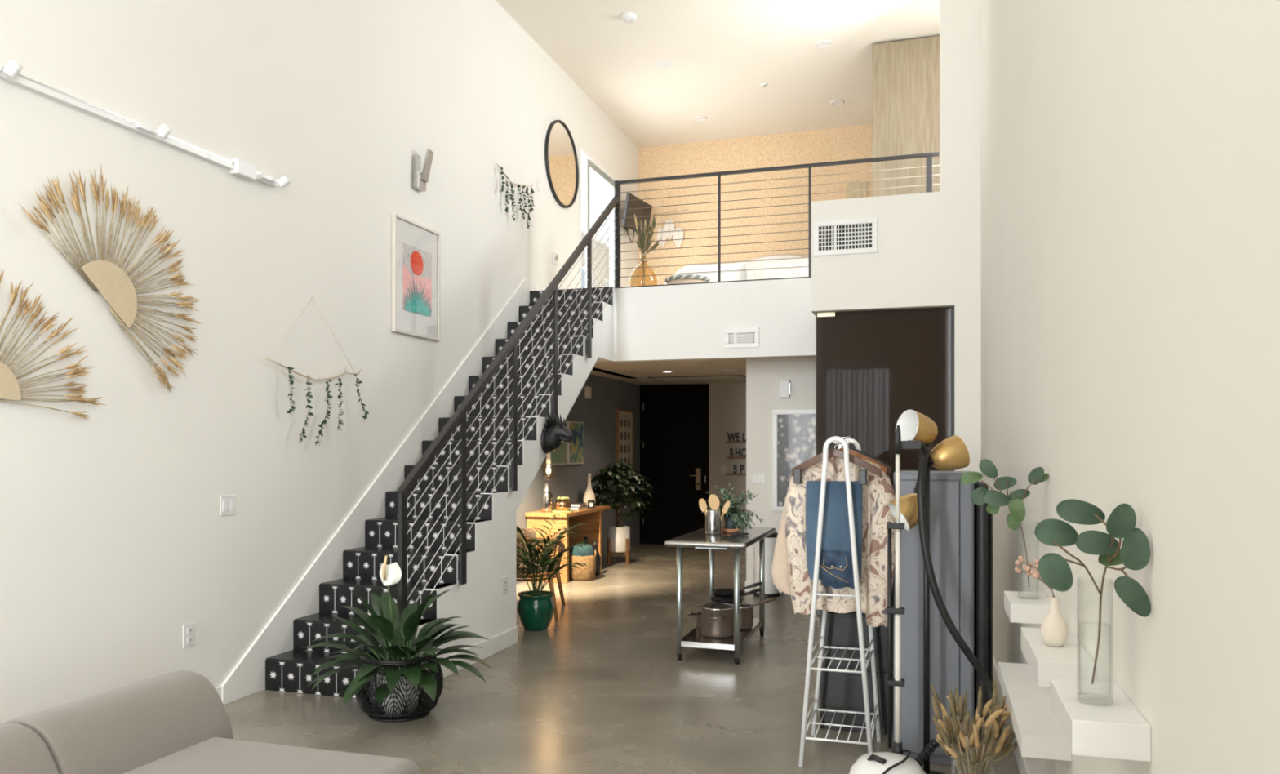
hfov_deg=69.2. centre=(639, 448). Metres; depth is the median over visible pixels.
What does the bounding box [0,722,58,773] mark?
cushion
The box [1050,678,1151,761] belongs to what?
floating shelf
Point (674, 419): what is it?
door
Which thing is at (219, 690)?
baseboard
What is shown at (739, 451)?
letter
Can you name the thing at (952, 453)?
floor lamp
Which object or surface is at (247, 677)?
trim
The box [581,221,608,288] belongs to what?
building
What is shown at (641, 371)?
ceiling
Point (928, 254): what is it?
wall
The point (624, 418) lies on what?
chart
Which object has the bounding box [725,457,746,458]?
ledge
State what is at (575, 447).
canvas painting
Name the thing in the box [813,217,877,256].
air vent
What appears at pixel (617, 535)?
plant pot
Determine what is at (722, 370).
recessed light
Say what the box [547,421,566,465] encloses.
canvas painting
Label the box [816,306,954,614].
door
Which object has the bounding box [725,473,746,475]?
ledge
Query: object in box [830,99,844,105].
recessed light
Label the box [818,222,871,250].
grille
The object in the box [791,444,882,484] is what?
clothes hanger
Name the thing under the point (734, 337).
grille
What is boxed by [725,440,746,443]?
ledge
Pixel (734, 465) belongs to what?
letter
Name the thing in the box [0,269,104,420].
wall decoration
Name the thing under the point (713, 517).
utensil holder
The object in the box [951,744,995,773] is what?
glass vase
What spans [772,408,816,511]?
framed photo
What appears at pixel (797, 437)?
print
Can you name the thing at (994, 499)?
branch
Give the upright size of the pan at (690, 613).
0.114 m
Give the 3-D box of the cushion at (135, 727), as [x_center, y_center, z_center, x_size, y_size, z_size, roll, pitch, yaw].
[-1.849,1.032,3.290,0.430,0.337,0.710,0,0,17]
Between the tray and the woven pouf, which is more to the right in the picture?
the woven pouf
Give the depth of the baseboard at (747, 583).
9.69 m
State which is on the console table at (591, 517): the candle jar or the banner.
the candle jar
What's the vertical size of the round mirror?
0.950 m
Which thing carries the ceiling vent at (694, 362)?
in the ceiling at (641, 371)
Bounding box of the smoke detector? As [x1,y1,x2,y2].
[621,12,636,22]
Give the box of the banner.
[846,180,866,199]
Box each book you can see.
[569,505,587,510]
[570,502,586,506]
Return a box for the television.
[622,192,652,242]
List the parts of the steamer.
carry handle, tank, rail, power cord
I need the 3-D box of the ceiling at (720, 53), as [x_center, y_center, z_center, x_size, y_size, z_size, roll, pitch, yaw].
[-1.033,-4.335,2.734,4.800,0.120,21.004,0,0,17]
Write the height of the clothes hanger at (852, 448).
0.187 m
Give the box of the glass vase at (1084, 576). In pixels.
[1076,576,1112,704]
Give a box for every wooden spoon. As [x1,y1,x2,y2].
[698,497,706,514]
[708,493,715,507]
[710,496,719,510]
[720,500,730,519]
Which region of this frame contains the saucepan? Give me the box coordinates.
[731,596,775,630]
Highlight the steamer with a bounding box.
[848,425,992,773]
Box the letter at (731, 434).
[727,432,735,440]
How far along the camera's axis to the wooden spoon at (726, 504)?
6.99 m
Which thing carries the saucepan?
on the steel table at (695, 638)
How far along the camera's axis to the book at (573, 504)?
10.90 m
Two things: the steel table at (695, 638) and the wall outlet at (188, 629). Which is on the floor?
the steel table at (695, 638)
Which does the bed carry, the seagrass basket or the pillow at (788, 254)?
the pillow at (788, 254)
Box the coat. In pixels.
[771,475,792,594]
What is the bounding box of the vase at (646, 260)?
[628,257,658,284]
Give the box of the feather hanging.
[653,191,688,248]
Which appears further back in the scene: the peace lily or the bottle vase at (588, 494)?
the bottle vase at (588, 494)
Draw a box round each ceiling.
[495,0,939,147]
[589,358,746,385]
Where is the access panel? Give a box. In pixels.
[647,374,746,382]
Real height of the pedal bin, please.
0.655 m
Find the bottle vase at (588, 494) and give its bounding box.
[582,473,595,506]
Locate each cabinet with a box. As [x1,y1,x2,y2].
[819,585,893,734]
[893,470,973,766]
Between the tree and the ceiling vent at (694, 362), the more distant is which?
the tree
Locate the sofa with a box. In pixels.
[0,670,419,773]
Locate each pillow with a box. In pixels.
[755,253,804,258]
[760,255,800,259]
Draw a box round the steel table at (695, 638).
[664,526,775,664]
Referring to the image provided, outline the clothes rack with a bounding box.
[798,435,881,767]
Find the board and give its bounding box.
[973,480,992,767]
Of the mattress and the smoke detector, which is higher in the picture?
the smoke detector
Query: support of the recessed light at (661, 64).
in the ceiling at (720, 53)
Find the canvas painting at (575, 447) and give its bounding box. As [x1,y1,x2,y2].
[567,421,583,464]
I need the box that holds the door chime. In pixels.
[584,386,591,398]
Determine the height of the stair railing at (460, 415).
4.200 m
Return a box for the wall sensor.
[777,379,790,397]
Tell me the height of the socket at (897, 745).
0.085 m
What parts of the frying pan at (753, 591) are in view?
long handle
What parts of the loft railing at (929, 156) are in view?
rail, post, rail, post, post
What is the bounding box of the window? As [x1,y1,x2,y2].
[578,145,619,288]
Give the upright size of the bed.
0.534 m
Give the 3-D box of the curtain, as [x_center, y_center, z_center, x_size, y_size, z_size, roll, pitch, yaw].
[3.037,-2.932,10.023,0.984,2.648,0.855,0,0,17]
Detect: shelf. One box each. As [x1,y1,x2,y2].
[680,617,762,650]
[805,698,878,744]
[810,635,873,673]
[998,662,1071,760]
[1004,591,1049,623]
[1021,626,1097,687]
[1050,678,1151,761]
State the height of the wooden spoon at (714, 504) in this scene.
0.271 m
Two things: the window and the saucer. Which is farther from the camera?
the window
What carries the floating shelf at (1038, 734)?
attached to the wall at (1130, 149)
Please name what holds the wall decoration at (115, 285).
attached to the wall at (115, 539)
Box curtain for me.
[871,35,939,196]
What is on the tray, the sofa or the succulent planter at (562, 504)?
the succulent planter at (562, 504)
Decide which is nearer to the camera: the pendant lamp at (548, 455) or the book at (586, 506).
the pendant lamp at (548, 455)
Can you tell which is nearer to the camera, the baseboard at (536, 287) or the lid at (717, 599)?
the lid at (717, 599)
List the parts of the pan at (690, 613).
long handle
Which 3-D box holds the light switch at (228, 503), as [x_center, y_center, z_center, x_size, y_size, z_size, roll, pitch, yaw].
[-2.430,0.337,5.476,0.010,0.117,0.125,0,0,17]
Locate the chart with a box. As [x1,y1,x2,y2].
[615,408,633,469]
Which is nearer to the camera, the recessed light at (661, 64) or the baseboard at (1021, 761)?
the baseboard at (1021, 761)
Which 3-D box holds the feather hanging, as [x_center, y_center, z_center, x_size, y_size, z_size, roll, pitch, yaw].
[0.435,-3.201,13.045,0.500,0.841,0.022,0,0,17]
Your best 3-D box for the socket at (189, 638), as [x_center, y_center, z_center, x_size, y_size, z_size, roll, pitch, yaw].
[-2.517,1.071,5.187,0.003,0.034,0.037,0,0,17]
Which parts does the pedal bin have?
lid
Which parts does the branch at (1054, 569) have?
stem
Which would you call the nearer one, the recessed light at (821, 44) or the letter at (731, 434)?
the recessed light at (821, 44)
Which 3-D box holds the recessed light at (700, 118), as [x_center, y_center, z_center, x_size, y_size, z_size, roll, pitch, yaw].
[0.784,-4.269,12.026,0.170,0.012,0.170,0,0,17]
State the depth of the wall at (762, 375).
9.65 m
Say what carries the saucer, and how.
on the steel table at (695, 638)
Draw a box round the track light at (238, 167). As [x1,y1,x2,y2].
[0,58,290,187]
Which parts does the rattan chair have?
leg, leg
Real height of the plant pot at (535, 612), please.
0.298 m
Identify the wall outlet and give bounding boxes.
[182,622,195,648]
[502,576,507,595]
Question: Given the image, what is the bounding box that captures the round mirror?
[544,120,578,208]
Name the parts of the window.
sliding sash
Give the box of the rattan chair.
[516,537,564,620]
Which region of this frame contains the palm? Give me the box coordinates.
[516,512,589,595]
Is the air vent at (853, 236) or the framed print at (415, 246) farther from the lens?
the air vent at (853, 236)
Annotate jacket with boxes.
[785,456,895,626]
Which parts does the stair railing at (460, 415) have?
post, post, handrail, post, post, post, corner post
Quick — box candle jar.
[587,499,594,508]
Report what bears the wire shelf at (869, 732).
attached to the clothes rack
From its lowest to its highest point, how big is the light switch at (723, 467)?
0.120 m
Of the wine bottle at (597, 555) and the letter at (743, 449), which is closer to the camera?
the wine bottle at (597, 555)
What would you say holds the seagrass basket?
on the floor
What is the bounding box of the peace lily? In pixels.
[302,555,492,704]
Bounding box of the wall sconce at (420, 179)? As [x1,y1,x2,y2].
[413,148,433,191]
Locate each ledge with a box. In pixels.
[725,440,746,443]
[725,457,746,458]
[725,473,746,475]
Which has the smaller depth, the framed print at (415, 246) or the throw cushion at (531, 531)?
the framed print at (415, 246)
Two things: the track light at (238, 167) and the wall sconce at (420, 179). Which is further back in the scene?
the wall sconce at (420, 179)
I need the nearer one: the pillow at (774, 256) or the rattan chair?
the rattan chair
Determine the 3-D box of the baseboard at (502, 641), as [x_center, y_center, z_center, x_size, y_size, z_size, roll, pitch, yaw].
[-1.185,1.438,6.390,0.013,0.125,1.595,0,0,17]
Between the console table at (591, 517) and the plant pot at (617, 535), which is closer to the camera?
the console table at (591, 517)
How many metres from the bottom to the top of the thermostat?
0.120 m
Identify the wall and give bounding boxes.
[0,0,639,723]
[612,277,816,362]
[638,124,871,285]
[709,382,746,526]
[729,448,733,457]
[746,356,816,581]
[811,0,980,480]
[980,0,1279,773]
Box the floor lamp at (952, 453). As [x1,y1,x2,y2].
[888,409,969,773]
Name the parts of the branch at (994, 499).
stem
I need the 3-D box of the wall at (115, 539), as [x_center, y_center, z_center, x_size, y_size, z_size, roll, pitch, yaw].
[-3.119,-1.388,4.147,0.515,5.776,22.060,0,0,17]
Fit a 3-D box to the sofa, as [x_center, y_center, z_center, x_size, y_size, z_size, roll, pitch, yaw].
[-1.795,1.184,2.260,1.393,0.632,2.645,0,0,17]
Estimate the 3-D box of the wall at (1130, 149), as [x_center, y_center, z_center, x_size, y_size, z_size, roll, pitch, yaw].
[1.149,-1.388,2.053,0.150,5.776,20.604,0,0,17]
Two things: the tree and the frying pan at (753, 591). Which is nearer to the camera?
the frying pan at (753, 591)
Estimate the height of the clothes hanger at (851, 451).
0.187 m
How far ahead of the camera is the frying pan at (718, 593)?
7.26 m
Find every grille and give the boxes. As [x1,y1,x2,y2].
[728,332,754,343]
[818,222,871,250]
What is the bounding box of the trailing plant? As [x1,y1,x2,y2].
[702,483,764,532]
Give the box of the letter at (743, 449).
[741,448,746,457]
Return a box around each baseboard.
[215,686,222,700]
[420,626,517,688]
[533,284,545,290]
[744,580,785,593]
[992,653,1030,773]
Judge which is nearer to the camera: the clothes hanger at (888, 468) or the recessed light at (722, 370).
the clothes hanger at (888, 468)
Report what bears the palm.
in the plant pot at (535, 612)
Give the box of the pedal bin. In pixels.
[753,531,779,597]
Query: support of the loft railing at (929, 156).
on the wall at (688, 322)
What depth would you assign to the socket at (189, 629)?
5.18 m
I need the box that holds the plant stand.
[607,538,630,564]
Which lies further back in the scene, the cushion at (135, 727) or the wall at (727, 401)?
the wall at (727, 401)
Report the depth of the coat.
4.65 m
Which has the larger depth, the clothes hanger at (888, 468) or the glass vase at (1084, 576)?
the clothes hanger at (888, 468)
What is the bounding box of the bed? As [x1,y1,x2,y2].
[664,261,747,284]
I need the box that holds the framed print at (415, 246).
[391,213,440,341]
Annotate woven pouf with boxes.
[664,274,709,284]
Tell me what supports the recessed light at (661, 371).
in the ceiling at (641, 371)
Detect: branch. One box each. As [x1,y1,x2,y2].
[960,458,1048,586]
[1034,498,1151,684]
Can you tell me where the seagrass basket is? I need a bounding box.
[568,550,595,581]
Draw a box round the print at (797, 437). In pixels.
[778,419,816,481]
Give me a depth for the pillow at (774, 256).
11.02 m
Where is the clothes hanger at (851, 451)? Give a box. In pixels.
[838,436,886,475]
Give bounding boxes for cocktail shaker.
[541,483,552,512]
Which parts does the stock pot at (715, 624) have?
loop handle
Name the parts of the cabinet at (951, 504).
door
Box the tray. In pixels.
[551,509,574,512]
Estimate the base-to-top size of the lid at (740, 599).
0.055 m
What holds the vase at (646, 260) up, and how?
on the floor
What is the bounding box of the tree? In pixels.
[582,460,654,527]
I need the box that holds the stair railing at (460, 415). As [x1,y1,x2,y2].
[395,180,620,659]
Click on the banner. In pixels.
(862, 185)
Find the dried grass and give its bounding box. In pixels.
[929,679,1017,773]
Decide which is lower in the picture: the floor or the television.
the floor
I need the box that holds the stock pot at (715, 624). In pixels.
[700,604,733,638]
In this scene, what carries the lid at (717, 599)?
on the stock pot at (715, 624)
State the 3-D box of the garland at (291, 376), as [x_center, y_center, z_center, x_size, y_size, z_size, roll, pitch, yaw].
[-2.147,-0.514,6.221,0.106,0.999,1.000,0,0,19]
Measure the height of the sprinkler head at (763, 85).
0.030 m
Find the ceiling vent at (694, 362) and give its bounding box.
[693,361,711,363]
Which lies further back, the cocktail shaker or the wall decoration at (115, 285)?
the cocktail shaker
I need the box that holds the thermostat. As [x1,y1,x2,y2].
[552,252,558,264]
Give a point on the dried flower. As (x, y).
(1034, 571)
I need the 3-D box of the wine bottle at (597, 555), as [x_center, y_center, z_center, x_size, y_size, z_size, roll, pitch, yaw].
[-0.533,1.304,11.019,0.128,0.393,0.128,0,0,17]
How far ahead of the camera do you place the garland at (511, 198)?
9.22 m
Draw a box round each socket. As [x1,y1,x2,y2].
[186,626,192,634]
[186,635,192,643]
[892,741,903,755]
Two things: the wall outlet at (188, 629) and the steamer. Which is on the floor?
the steamer
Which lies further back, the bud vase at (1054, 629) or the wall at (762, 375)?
the wall at (762, 375)
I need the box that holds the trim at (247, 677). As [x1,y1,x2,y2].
[220,277,529,704]
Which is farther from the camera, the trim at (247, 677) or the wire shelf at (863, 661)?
the trim at (247, 677)
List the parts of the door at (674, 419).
lock plate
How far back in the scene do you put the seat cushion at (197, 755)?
3.20 m
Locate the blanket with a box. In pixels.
[569,543,594,555]
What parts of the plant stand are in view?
leg, leg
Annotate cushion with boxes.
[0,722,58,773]
[4,670,232,773]
[122,737,419,773]
[516,528,536,561]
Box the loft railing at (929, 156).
[617,151,939,288]
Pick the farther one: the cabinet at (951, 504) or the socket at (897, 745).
the cabinet at (951, 504)
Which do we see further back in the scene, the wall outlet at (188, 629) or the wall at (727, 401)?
the wall at (727, 401)
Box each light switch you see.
[220,494,235,515]
[720,464,726,472]
[752,473,765,484]
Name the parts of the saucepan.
long handle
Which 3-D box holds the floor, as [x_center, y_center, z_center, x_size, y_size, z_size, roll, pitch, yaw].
[-1.001,1.560,3.507,5.200,0.120,22.500,0,0,17]
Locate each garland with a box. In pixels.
[266,297,368,445]
[496,163,534,228]
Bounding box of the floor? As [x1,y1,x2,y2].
[223,543,1019,773]
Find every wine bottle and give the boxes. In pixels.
[583,536,587,543]
[593,541,600,575]
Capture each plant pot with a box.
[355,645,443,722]
[377,666,420,715]
[517,590,555,631]
[607,525,630,552]
[724,515,738,528]
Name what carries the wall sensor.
attached to the wall at (762, 375)
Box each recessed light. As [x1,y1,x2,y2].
[657,61,671,67]
[661,370,673,372]
[693,115,706,121]
[722,369,735,371]
[815,40,831,48]
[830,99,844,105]
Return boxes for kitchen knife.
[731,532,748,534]
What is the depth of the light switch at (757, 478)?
9.66 m
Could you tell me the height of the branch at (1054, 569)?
0.392 m
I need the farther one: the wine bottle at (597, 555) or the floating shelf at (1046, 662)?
the wine bottle at (597, 555)
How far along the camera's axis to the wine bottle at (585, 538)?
11.10 m
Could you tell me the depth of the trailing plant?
7.11 m
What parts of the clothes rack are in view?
hanging rail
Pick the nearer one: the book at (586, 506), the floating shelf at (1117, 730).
the floating shelf at (1117, 730)
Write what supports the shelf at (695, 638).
attached to the steel table at (695, 638)
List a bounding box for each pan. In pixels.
[688,611,701,627]
[710,588,759,604]
[711,581,762,598]
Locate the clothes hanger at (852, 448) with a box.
[844,436,893,473]
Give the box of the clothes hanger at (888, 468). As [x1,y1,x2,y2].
[842,437,891,475]
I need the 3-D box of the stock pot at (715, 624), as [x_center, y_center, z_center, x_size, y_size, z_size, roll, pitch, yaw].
[0.568,1.260,6.757,0.251,0.205,0.336,0,0,17]
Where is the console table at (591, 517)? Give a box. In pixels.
[524,505,609,582]
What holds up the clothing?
hanging from the clothes hanger at (796, 471)
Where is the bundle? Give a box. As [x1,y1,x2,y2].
[634,213,661,285]
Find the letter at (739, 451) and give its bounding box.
[735,448,740,457]
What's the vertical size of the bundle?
0.757 m
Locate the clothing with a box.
[805,480,862,589]
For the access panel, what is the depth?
13.16 m
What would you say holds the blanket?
in the seagrass basket
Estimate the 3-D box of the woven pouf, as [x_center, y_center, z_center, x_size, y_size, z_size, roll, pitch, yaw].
[0.499,-1.705,9.796,0.475,0.194,0.476,0,0,17]
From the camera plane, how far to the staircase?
6.89 m
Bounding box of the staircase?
[265,286,613,699]
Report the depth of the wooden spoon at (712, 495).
7.05 m
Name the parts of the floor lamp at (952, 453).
coiled cord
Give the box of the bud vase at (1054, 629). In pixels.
[1040,595,1068,646]
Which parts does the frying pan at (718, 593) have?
long handle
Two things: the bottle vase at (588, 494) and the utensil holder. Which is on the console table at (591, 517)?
the bottle vase at (588, 494)
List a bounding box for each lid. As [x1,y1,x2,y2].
[700,597,733,609]
[728,598,753,608]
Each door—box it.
[640,383,709,544]
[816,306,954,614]
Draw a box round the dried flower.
[1014,555,1054,597]
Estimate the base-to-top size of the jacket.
0.808 m
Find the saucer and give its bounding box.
[721,527,741,533]
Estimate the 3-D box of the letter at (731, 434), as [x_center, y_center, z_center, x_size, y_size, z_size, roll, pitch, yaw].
[1.397,-0.172,14.167,0.137,0.137,0.016,0,0,17]
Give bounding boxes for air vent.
[724,327,759,348]
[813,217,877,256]
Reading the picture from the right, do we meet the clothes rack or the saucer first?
the clothes rack
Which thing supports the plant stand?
on the floor
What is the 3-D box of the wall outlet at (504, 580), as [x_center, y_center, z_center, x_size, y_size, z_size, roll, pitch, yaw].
[-1.011,1.032,6.954,0.009,0.135,0.095,0,0,17]
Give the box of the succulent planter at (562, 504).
[554,496,571,511]
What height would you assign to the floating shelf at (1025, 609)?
0.067 m
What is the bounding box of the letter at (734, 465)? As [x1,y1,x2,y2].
[733,464,737,473]
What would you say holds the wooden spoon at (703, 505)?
in the utensil holder
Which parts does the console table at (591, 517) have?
panel, panel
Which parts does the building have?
pane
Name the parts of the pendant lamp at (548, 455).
bulb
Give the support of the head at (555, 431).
attached to the staircase
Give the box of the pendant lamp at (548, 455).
[541,453,552,479]
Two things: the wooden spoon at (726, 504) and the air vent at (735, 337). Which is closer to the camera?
the wooden spoon at (726, 504)
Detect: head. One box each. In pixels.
[540,411,574,453]
[760,83,767,87]
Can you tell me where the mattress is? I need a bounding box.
[746,256,808,279]
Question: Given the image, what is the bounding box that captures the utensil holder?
[705,509,720,534]
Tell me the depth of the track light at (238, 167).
4.80 m
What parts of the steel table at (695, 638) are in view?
leg, under frame, leg, leg, leg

